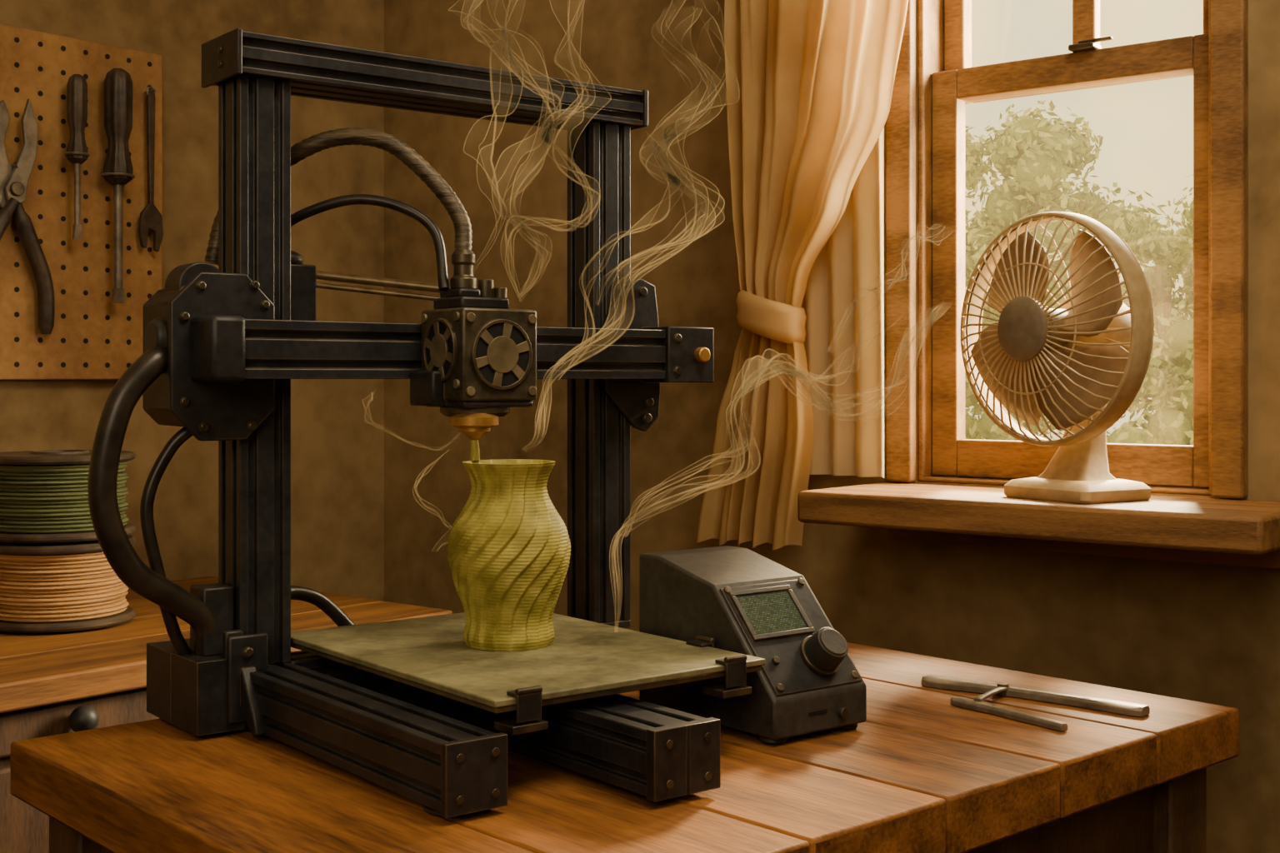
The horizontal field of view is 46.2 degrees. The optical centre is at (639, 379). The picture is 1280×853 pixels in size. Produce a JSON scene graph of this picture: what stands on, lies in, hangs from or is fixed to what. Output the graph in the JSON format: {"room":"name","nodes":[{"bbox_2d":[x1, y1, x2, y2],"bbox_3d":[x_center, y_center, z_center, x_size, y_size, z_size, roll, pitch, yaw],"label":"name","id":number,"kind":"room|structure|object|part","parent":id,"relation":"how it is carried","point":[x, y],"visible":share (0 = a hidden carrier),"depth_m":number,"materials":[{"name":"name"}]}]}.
{"room":"workspace","nodes":[
{"label":"workspace","id":0,"kind":"room"},
{"bbox_2d":[0,0,384,601],"bbox_3d":[-1.518,-0.169,1.215,0.120,2.450,3.320,0,0,39],"label":"wall","id":1,"kind":"structure","parent":0,"point":[337,425],"depth_m":2.26,"materials":[{"name":"paint"}]},
{"bbox_2d":[0,24,162,379],"bbox_3d":[-0.879,-0.229,1.884,0.020,0.460,0.624,0,0,39],"label":"pegboard","id":2,"kind":"object","parent":1,"relation":"attached to","point":[92,337],"visible":0.79,"depth_m":2.01,"materials":[{"name":"brown wood"}]},
{"bbox_2d":[0,99,54,334],"bbox_3d":[-0.807,-0.211,1.929,0.032,0.305,0.117,0,0,39],"label":"pliers","id":3,"kind":"object","parent":2,"relation":"hanging from","point":[14,178],"visible":1,"depth_m":1.94,"materials":[{"name":"metal"}]},
{"bbox_2d":[64,74,89,239],"bbox_3d":[-0.750,-0.294,1.993,0.041,0.219,0.032,0,0,39],"label":"screwdriver","id":4,"kind":"object","parent":2,"relation":"hanging from","point":[77,153],"visible":1,"depth_m":1.98,"materials":[{"name":"metal"}]},
{"bbox_3d":[-0.747,-0.345,1.990,0.025,0.118,0.025,0,0,17],"label":"handle","id":5,"kind":"part","parent":4,"relation":"part of","materials":[{"name":"black plastic"}]},
{"bbox_2d":[100,68,134,303],"bbox_3d":[-0.709,-0.262,2.038,0.047,0.318,0.044,0,0,39],"label":"screwdriver","id":6,"kind":"object","parent":2,"relation":"hanging from","point":[117,84],"visible":1,"depth_m":2.02,"materials":[{"name":"metal"}]},
{"bbox_3d":[-0.708,-0.343,2.037,0.037,0.157,0.037,0,0,-28],"label":"handle","id":7,"kind":"part","parent":6,"relation":"part of","materials":[{"name":"black plastic"}]},
{"bbox_2d":[138,86,163,251],"bbox_3d":[-0.682,-0.293,2.089,0.022,0.229,0.035,0,0,13],"label":"wrench","id":8,"kind":"object","parent":2,"relation":"attached to","point":[150,217],"visible":1,"depth_m":2.09,"materials":[{"name":"metal"}]},
{"bbox_2d":[384,0,1279,852],"bbox_3d":[0.981,-0.169,1.382,3.777,2.450,0.138,0,0,39],"label":"wall","id":9,"kind":"structure","parent":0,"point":[1201,632],"depth_m":1.84,"materials":[{"name":"paint"}]},
{"bbox_2d":[696,0,908,550],"bbox_3d":[0.418,-0.325,1.699,0.966,1.075,0.116,0,0,39],"label":"curtain","id":10,"kind":"object","parent":9,"relation":"hanging from","point":[809,83],"visible":0.99,"depth_m":1.86,"materials":[{"name":"fabric"}]},
{"bbox_2d":[797,482,1279,569],"bbox_3d":[0.440,0.162,1.628,0.514,0.068,0.199,0,0,39],"label":"window sill","id":11,"kind":"structure","parent":9,"relation":"attached to","point":[1209,531],"depth_m":1.56,"materials":[{"name":"brown wood"}]},
{"bbox_2d":[960,211,1154,504],"bbox_3d":[0.461,-0.025,1.603,0.156,0.304,0.248,0,0,-31],"label":"desk fan","id":12,"kind":"object","parent":11,"relation":"on","point":[1065,363],"visible":1,"depth_m":1.56,"materials":[{"name":"beige plastic"}]},
{"bbox_3d":[0.496,-0.135,1.747,0.342,0.508,0.037,0,0,39],"label":"lower sash","id":13,"kind":"part","parent":9,"relation":"part of","materials":[{"name":"brown wood"}]},
{"bbox_3d":[0.519,-0.519,1.775,0.342,0.350,0.025,0,0,39],"label":"upper sash","id":14,"kind":"part","parent":9,"relation":"part of","materials":[{"name":"brown wood"}]},
{"bbox_3d":[-0.064,1.106,0.104,3.777,0.100,3.440,0,0,39],"label":"floor","id":15,"kind":"structure","parent":0,"visible":0},
{"bbox_2d":[0,576,452,852],"bbox_3d":[-0.866,0.670,1.470,0.526,0.769,1.400,0,0,39],"label":"bench","id":16,"kind":"object","parent":15,"relation":"on","point":[52,683],"visible":0.17,"depth_m":1.51,"materials":[{"name":"brown wood"}]},
{"bbox_2d":[0,535,135,633],"bbox_3d":[-0.677,0.234,1.750,0.168,0.101,0.168,0,0,0],"label":"spool","id":17,"kind":"object","parent":16,"relation":"on","point":[52,587],"visible":0.88,"depth_m":1.68},
{"bbox_2d":[0,450,135,543],"bbox_3d":[-0.677,0.135,1.750,0.168,0.101,0.168,0,0,0],"label":"spool","id":18,"kind":"object","parent":17,"relation":"on","point":[44,497],"visible":0.79,"depth_m":1.68},
{"bbox_2d":[10,642,1239,852],"bbox_3d":[0.011,0.655,1.113,0.750,0.799,0.531,0,0,-42],"label":"workbench","id":19,"kind":"object","parent":15,"relation":"on","point":[923,772],"visible":0.6,"depth_m":0.98,"materials":[{"name":"brown wood"}]},
{"bbox_2d":[87,27,765,818],"bbox_3d":[-0.090,0.002,1.083,0.521,0.507,0.431,0,0,-38],"label":"printer","id":20,"kind":"object","parent":19,"relation":"on","point":[405,707],"visible":0.99,"depth_m":1.10,"materials":[{"name":"black metal"}]},
{"bbox_3d":[-0.280,-0.072,1.175,0.040,0.056,0.038,0,0,-38],"label":"extruder motor","id":21,"kind":"part","parent":20,"relation":"part of","materials":[{"name":"black metal"}]},
{"bbox_2d":[446,459,570,651],"bbox_3d":[-0.095,0.127,1.093,0.090,0.132,0.090,0,0,22],"label":"vase","id":22,"kind":"object","parent":20,"relation":"on","point":[508,547],"visible":1,"depth_m":1.06,"materials":[{"name":"plastic"}]},
{"bbox_3d":[-0.094,0.195,1.087,0.221,0.004,0.305,0,0,-38],"label":"build plate","id":23,"kind":"part","parent":20,"relation":"part of","materials":[{"name":"grey metal"}]},
{"bbox_2d":[639,545,866,744],"bbox_3d":[0.084,0.195,1.126,0.092,0.121,0.160,0,0,-38],"label":"control box","id":24,"kind":"object","parent":19,"relation":"on","point":[750,603],"visible":0.96,"depth_m":1.09,"materials":[{"name":"plastic"}]},
{"bbox_3d":[0.110,0.186,1.093,0.084,0.070,0.061,0,0,-38],"label":"panel","id":25,"kind":"part","parent":24,"relation":"part of","materials":[{"name":"black metal"}]},
{"bbox_2d":[921,675,1149,731],"bbox_3d":[0.296,0.251,1.188,0.102,0.010,0.185,0,0,-35],"label":"tweezers","id":26,"kind":"object","parent":19,"relation":"on","point":[937,682],"visible":1,"depth_m":1.17,"materials":[{"name":"metal"}]},
{"label":"outside","id":27,"kind":"structure","parent":0,"visible":0},
{"bbox_3d":[9.359,1.442,11.517,26.000,0.068,25.600,0,0,39],"label":"lawn","id":28,"kind":"structure","parent":27,"visible":0},
{"bbox_2d":[965,100,1193,445],"bbox_3d":[3.464,-0.361,9.615,6.659,3.722,4.694,0,0,7],"label":"tree line","id":29,"kind":"object","parent":28,"relation":"on","point":[1040,153],"visible":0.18,"depth_m":8.51,"materials":[{"name":"green plant"}]}
]}

